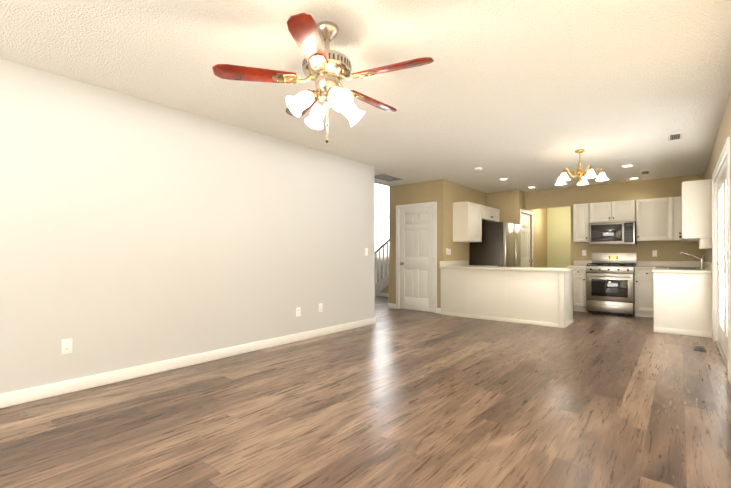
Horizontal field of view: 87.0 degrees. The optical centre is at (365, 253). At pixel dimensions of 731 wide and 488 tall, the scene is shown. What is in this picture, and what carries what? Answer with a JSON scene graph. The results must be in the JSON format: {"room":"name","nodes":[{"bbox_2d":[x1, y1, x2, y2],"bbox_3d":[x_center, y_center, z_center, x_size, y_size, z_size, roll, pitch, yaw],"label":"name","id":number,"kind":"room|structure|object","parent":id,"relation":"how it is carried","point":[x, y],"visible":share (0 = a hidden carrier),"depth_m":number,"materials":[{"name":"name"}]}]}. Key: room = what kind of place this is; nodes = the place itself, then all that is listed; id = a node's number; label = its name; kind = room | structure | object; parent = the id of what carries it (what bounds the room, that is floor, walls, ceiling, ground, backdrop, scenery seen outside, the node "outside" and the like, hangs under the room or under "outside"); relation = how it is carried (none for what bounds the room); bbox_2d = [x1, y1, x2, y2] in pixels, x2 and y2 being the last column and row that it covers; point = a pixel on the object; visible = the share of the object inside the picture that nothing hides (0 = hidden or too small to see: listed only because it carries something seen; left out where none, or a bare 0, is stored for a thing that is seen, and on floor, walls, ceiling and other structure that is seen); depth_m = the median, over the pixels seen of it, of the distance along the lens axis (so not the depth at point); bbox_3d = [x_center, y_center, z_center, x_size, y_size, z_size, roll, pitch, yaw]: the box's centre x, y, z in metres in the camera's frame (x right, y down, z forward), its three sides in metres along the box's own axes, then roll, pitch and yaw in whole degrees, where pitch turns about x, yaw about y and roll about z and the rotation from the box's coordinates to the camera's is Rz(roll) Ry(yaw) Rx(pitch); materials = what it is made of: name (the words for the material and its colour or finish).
{"room":"living room","nodes":[
{"label":"living room","id":0,"kind":"room"},
{"bbox_2d":[0,58,374,393],"bbox_3d":[-2.157,-0.142,3.399,0.120,2.500,7.130,0,0,39],"label":"wall","id":1,"kind":"structure","parent":0,"point":[135,231],"depth_m":3.55,"materials":[{"name":"white paint"}]},
{"bbox_2d":[61,338,71,353],"bbox_3d":[-2.360,0.737,3.045,0.007,0.115,0.070,0,0,39],"label":"electrical outlet","id":2,"kind":"object","parent":1,"relation":"attached to","point":[66,346],"visible":1,"depth_m":3.04,"materials":[{"name":"white plastic"}]},
{"bbox_2d":[0,317,375,407],"bbox_3d":[-2.100,1.058,3.357,0.014,0.100,7.144,0,0,39],"label":"baseboard","id":3,"kind":"structure","parent":1,"relation":"attached to","point":[8,399],"depth_m":3.54,"materials":[{"name":"white wood"}]},
{"bbox_2d":[296,307,300,316],"bbox_3d":[-0.852,0.745,4.893,0.007,0.115,0.070,0,0,39],"label":"electrical outlet","id":4,"kind":"object","parent":1,"relation":"attached to","point":[298,311],"visible":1,"depth_m":4.89,"materials":[{"name":"white plastic"}]},
{"bbox_2d":[319,303,322,311],"bbox_3d":[-0.605,0.736,5.195,0.007,0.115,0.070,0,0,39],"label":"electrical outlet","id":5,"kind":"object","parent":1,"relation":"attached to","point":[320,307],"visible":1,"depth_m":5.20,"materials":[{"name":"white plastic"}]},
{"bbox_2d":[0,296,730,487],"bbox_3d":[-0.729,1.152,6.455,10.220,0.060,13.920,0,0,39],"label":"floor","id":6,"kind":"structure","parent":0,"point":[398,398],"depth_m":2.60,"materials":[{"name":"brown wood"}]},
{"bbox_2d":[375,239,388,296],"bbox_3d":[1.111,-0.012,10.321,1.810,2.304,1.012,0,0,39],"label":"stairs","id":7,"kind":"structure","parent":6,"relation":"on","point":[382,287],"depth_m":10.22,"materials":[{"name":"beige wood"}]},
{"bbox_2d":[469,222,520,266],"bbox_3d":[2.765,0.250,8.113,0.820,1.720,0.900,0,0,39],"label":"refrigerator","id":8,"kind":"object","parent":6,"relation":"on","point":[499,245],"visible":0.5,"depth_m":7.77,"materials":[{"name":"silver metal"}]},
{"bbox_2d":[440,269,573,327],"bbox_3d":[2.376,0.701,6.659,2.071,0.844,0.642,0,0,39],"label":"kitchen peninsula","id":9,"kind":"object","parent":6,"relation":"on","point":[543,298],"depth_m":6.27,"materials":[{"name":"beige"}]},
{"bbox_2d":[439,265,576,271],"bbox_3d":[2.546,0.262,6.840,2.107,0.035,1.230,0,0,39],"label":"countertop","id":10,"kind":"structure","parent":9,"relation":"on","point":[483,267],"depth_m":6.48,"materials":[{"name":"stone"}]},
{"bbox_2d":[573,268,587,311],"bbox_3d":[4.265,0.706,7.599,0.255,0.844,0.632,0,0,39],"label":"base cabinet","id":11,"kind":"object","parent":6,"relation":"on","point":[579,290],"visible":0.73,"depth_m":7.38,"materials":[{"name":"beige wood"}]},
{"bbox_2d":[567,265,585,267],"bbox_3d":[4.239,0.265,7.624,0.325,0.035,0.630,0,0,39],"label":"countertop","id":12,"kind":"structure","parent":11,"relation":"on","point":[577,266],"depth_m":7.42,"materials":[{"name":"laminate"}]},
{"bbox_2d":[586,253,636,315],"bbox_3d":[4.628,0.558,7.249,0.736,1.135,0.713,0,0,39],"label":"range","id":13,"kind":"object","parent":6,"relation":"on","point":[610,282],"visible":1,"depth_m":7.05,"materials":[{"name":"silver metal"}]},
{"bbox_2d":[635,269,653,317],"bbox_3d":[5.085,0.703,6.930,0.360,0.844,0.632,0,0,39],"label":"base cabinet","id":14,"kind":"object","parent":6,"relation":"on","point":[644,293],"visible":0.67,"depth_m":6.74,"materials":[{"name":"beige wood"}]},
{"bbox_2d":[653,272,712,337],"bbox_3d":[4.989,0.699,6.074,0.632,0.844,2.080,0,0,39],"label":"base cabinet","id":15,"kind":"object","parent":6,"relation":"on","point":[683,303],"visible":0.85,"depth_m":5.27,"materials":[{"name":"beige wood"}]},
{"bbox_2d":[634,266,711,273],"bbox_3d":[4.855,0.256,6.174,0.963,0.040,2.098,0,0,39],"label":"countertop","id":16,"kind":"structure","parent":15,"relation":"on","point":[659,269],"depth_m":5.61,"materials":[{"name":"stone"}]},
{"bbox_2d":[679,252,704,268],"bbox_3d":[4.979,0.107,5.880,0.303,0.264,0.060,0,0,39],"label":"faucet","id":17,"kind":"object","parent":16,"relation":"on","point":[701,259],"visible":1,"depth_m":5.81,"materials":[{"name":"silver metal"}]},
{"bbox_2d":[693,346,706,351],"bbox_3d":[3.875,1.109,4.466,0.110,0.007,0.300,0,0,39],"label":"floor vent","id":18,"kind":"object","parent":6,"relation":"in","point":[700,348],"visible":0.98,"depth_m":4.47,"materials":[{"name":"silver metal"}]},
{"bbox_2d":[0,0,730,192],"bbox_3d":[1.254,-1.415,4.849,5.100,0.060,13.920,0,0,39],"label":"ceiling","id":19,"kind":"structure","parent":0,"point":[522,95],"depth_m":2.97,"materials":[{"name":"white paint"}]},
{"bbox_2d":[212,13,433,142],"bbox_3d":[-0.202,-1.041,2.417,1.281,0.709,1.238,0,0,39],"label":"fan","id":20,"kind":"object","parent":19,"relation":"hanging from","point":[327,70],"visible":1,"depth_m":2.29,"materials":[{"name":"red wood"}]},
{"bbox_2d":[375,174,403,181],"bbox_3d":[0.380,-1.369,7.018,0.360,0.011,0.620,0,0,39],"label":"ceiling vent","id":21,"kind":"object","parent":19,"relation":"in","point":[386,177],"visible":0.83,"depth_m":7.04,"materials":[{"name":"white metal"}]},
{"bbox_2d":[555,149,608,184],"bbox_3d":[2.895,-1.148,5.202,0.654,0.470,0.635,0,0,39],"label":"chandelier","id":22,"kind":"object","parent":19,"relation":"hanging from","point":[564,177],"visible":1,"depth_m":5.13,"materials":[{"name":"white glass"}]},
{"bbox_2d":[620,164,633,166],"bbox_3d":[4.122,-1.375,6.064,0.194,0.008,0.194,0,0,39],"label":"recessed light","id":23,"kind":"object","parent":19,"relation":"in","point":[628,165],"visible":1,"depth_m":6.05,"materials":[{"name":"white"}]},
{"bbox_2d":[640,170,649,173],"bbox_3d":[4.761,-1.371,6.553,0.130,0.011,0.280,0,0,39],"label":"ceiling vent","id":24,"kind":"object","parent":19,"relation":"in","point":[645,172],"visible":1,"depth_m":6.53,"materials":[{"name":"white metal"}]},
{"bbox_2d":[668,132,681,139],"bbox_3d":[3.674,-1.381,4.569,0.130,0.011,0.280,0,0,39],"label":"ceiling vent","id":25,"kind":"object","parent":19,"relation":"in","point":[675,136],"visible":0.96,"depth_m":4.55,"materials":[{"name":"white metal"}]},
{"bbox_2d":[375,215,388,281],"bbox_3d":[0.360,-1.352,11.929,5.240,5.000,0.120,0,0,39],"label":"wall","id":26,"kind":"structure","parent":0,"point":[377,246],"depth_m":11.71,"materials":[{"name":"white paint"}]},
{"bbox_2d":[375,183,388,243],"bbox_3d":[0.454,-1.703,11.809,2.240,2.840,0.110,0,0,39],"label":"window","id":27,"kind":"structure","parent":26,"relation":"in","point":[382,209],"depth_m":11.80,"materials":[{"name":"white"}]},
{"bbox_2d":[389,186,394,303],"bbox_3d":[1.477,-1.366,9.036,0.150,5.000,2.950,0,0,39],"label":"wall","id":28,"kind":"structure","parent":0,"point":[392,188],"depth_m":7.89,"materials":[{"name":"beige paint"}]},
{"bbox_2d":[388,303,395,307],"bbox_3d":[1.401,1.084,9.058,0.018,0.100,2.934,0,0,39],"label":"baseboard","id":29,"kind":"structure","parent":28,"relation":"attached to","point":[390,305],"depth_m":7.87,"materials":[{"name":"white wood"}]},
{"bbox_2d":[395,179,445,307],"bbox_3d":[1.059,-0.123,7.545,1.080,2.500,0.120,0,0,39],"label":"wall","id":30,"kind":"structure","parent":0,"point":[425,192],"depth_m":7.26,"materials":[{"name":"beige paint"}]},
{"bbox_2d":[400,206,432,311],"bbox_3d":[0.978,0.115,7.520,0.774,2.008,0.114,0,0,39],"label":"pantry door","id":31,"kind":"structure","parent":30,"relation":"in","point":[416,258],"depth_m":7.53,"materials":[{"name":"white wood"}]},
{"bbox_2d":[396,202,436,312],"bbox_3d":[1.015,0.080,7.569,0.930,2.095,0.136,0,0,39],"label":"door frame","id":32,"kind":"structure","parent":30,"relation":"attached to","point":[417,205],"depth_m":7.46,"materials":[{"name":"white wood"}]},
{"bbox_2d":[446,180,486,264],"bbox_3d":[2.124,-0.120,8.089,0.120,2.500,2.070,0,0,39],"label":"wall","id":33,"kind":"structure","parent":0,"point":[455,192],"depth_m":7.60,"materials":[{"name":"beige paint"}]},
{"bbox_2d":[439,260,467,265],"bbox_3d":[1.741,0.197,7.509,0.020,0.099,1.210,0,0,39],"label":"trim","id":34,"kind":"structure","parent":33,"relation":"attached to","point":[464,262],"depth_m":7.44,"materials":[{"name":"laminate"}]},
{"bbox_2d":[453,201,480,241],"bbox_3d":[2.019,-0.600,7.616,0.315,0.754,0.660,0,0,39],"label":"upper cabinet","id":35,"kind":"object","parent":33,"relation":"attached to","point":[469,218],"depth_m":7.39,"materials":[{"name":"beige wood"}]},
{"bbox_2d":[481,205,499,224],"bbox_3d":[2.543,-0.832,8.260,0.315,0.284,0.980,0,0,39],"label":"upper cabinet","id":36,"kind":"object","parent":33,"relation":"attached to","point":[488,214],"depth_m":8.13,"materials":[{"name":"beige wood"}]},
{"bbox_2d":[487,190,512,222],"bbox_3d":[3.030,-0.118,8.608,0.570,2.500,0.120,0,0,39],"label":"wall","id":37,"kind":"structure","parent":0,"point":[509,204],"depth_m":8.52,"materials":[{"name":"beige paint"}]},
{"bbox_2d":[513,190,546,266],"bbox_3d":[4.205,-0.114,9.495,0.120,2.500,2.980,0,0,39],"label":"wall","id":38,"kind":"structure","parent":0,"point":[539,215],"depth_m":9.31,"materials":[{"name":"beige paint"}]},
{"bbox_2d":[520,209,532,266],"bbox_3d":[3.645,0.085,8.699,0.016,2.095,0.930,0,0,39],"label":"door frame","id":39,"kind":"structure","parent":38,"relation":"attached to","point":[526,211],"depth_m":8.55,"materials":[{"name":"white wood"}]},
{"bbox_2d":[521,213,532,266],"bbox_3d":[3.633,0.120,8.709,0.114,2.010,0.776,0,0,39],"label":"door","id":40,"kind":"structure","parent":38,"relation":"in","point":[525,220],"depth_m":8.75,"materials":[{"name":"white wood"}]},
{"bbox_2d":[547,207,570,267],"bbox_3d":[5.148,-0.112,9.823,0.925,2.500,0.120,0,0,39],"label":"wall","id":41,"kind":"structure","parent":0,"point":[559,237],"depth_m":9.89,"materials":[{"name":"beige paint"}]},
{"bbox_2d":[524,174,704,266],"bbox_3d":[4.760,-0.122,7.687,3.025,2.500,0.120,0,0,39],"label":"wall","id":42,"kind":"structure","parent":0,"point":[623,191],"depth_m":7.41,"materials":[{"name":"beige paint"}]},
{"bbox_2d":[573,204,592,241],"bbox_3d":[4.380,-0.599,7.715,0.343,0.754,0.315,0,0,39],"label":"upper cabinet","id":43,"kind":"object","parent":42,"relation":"attached to","point":[582,213],"depth_m":7.60,"materials":[{"name":"beige wood"}]},
{"bbox_2d":[574,260,591,264],"bbox_3d":[4.432,0.198,7.862,0.325,0.099,0.020,0,0,39],"label":"trim","id":44,"kind":"structure","parent":42,"relation":"attached to","point":[576,262],"depth_m":7.86,"materials":[{"name":"stone"}]},
{"bbox_2d":[593,200,636,222],"bbox_3d":[4.755,-0.783,7.410,0.740,0.389,0.315,0,0,39],"label":"upper cabinet","id":45,"kind":"object","parent":42,"relation":"attached to","point":[614,211],"depth_m":7.26,"materials":[{"name":"beige wood"}]},
{"bbox_2d":[589,221,636,244],"bbox_3d":[4.715,-0.376,7.361,0.736,0.416,0.437,0,0,39],"label":"microwave","id":46,"kind":"object","parent":45,"relation":"attached to","point":[612,233],"visible":1,"depth_m":7.21,"materials":[{"name":"silver metal"}]},
{"bbox_2d":[629,197,676,240],"bbox_3d":[5.232,-0.603,7.020,0.609,0.754,0.315,0,0,39],"label":"upper cabinet","id":47,"kind":"object","parent":42,"relation":"attached to","point":[657,219],"depth_m":6.86,"materials":[{"name":"beige wood"}]},
{"bbox_2d":[652,250,656,256],"bbox_3d":[5.349,0.005,7.123,0.070,0.115,0.007,0,0,39],"label":"electrical outlet","id":48,"kind":"object","parent":42,"relation":"attached to","point":[654,253],"visible":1,"depth_m":7.12,"materials":[{"name":"white plastic"}]},
{"bbox_2d":[637,261,699,266],"bbox_3d":[5.502,0.194,6.989,0.935,0.099,0.020,0,0,39],"label":"trim","id":49,"kind":"structure","parent":42,"relation":"attached to","point":[639,263],"depth_m":6.97,"materials":[{"name":"laminate"}]},
{"bbox_2d":[705,91,730,262],"bbox_3d":[3.221,-0.142,3.315,0.120,2.500,13.800,0,0,39],"label":"wall","id":50,"kind":"structure","parent":0,"point":[724,132],"depth_m":4.12,"materials":[{"name":"beige paint"}]},
{"bbox_2d":[682,239,698,241],"bbox_3d":[5.090,-0.593,5.954,0.315,0.785,0.728,0,0,39],"label":"upper cabinet","id":51,"kind":"object","parent":50,"relation":"attached to","point":[684,240],"depth_m":6.08,"materials":[{"name":"beige wood"}]},
{"bbox_2d":[679,179,711,238],"bbox_3d":[4.722,-0.595,5.503,0.315,0.785,0.684,0,0,39],"label":"upper cabinet","id":52,"kind":"object","parent":50,"relation":"attached to","point":[696,207],"depth_m":5.24,"materials":[{"name":"beige wood"}]},
{"bbox_2d":[699,238,711,248],"bbox_3d":[4.695,-0.132,5.320,0.127,0.138,0.290,0,0,39],"label":"bracket","id":53,"kind":"object","parent":50,"relation":"attached to","point":[705,243],"visible":1,"depth_m":5.22,"materials":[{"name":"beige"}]},
{"bbox_2d":[704,261,711,270],"bbox_3d":[5.220,0.189,5.877,0.024,0.099,2.099,0,0,39],"label":"trim","id":54,"kind":"structure","parent":50,"relation":"attached to","point":[707,265],"depth_m":5.57,"materials":[{"name":"laminate"}]},
{"bbox_2d":[712,137,730,380],"bbox_3d":[3.842,0.054,4.098,0.150,2.115,2.070,0,0,39],"label":"door frame","id":55,"kind":"structure","parent":50,"relation":"attached to","point":[722,163],"depth_m":4.42,"materials":[{"name":"white wood"}]}
]}

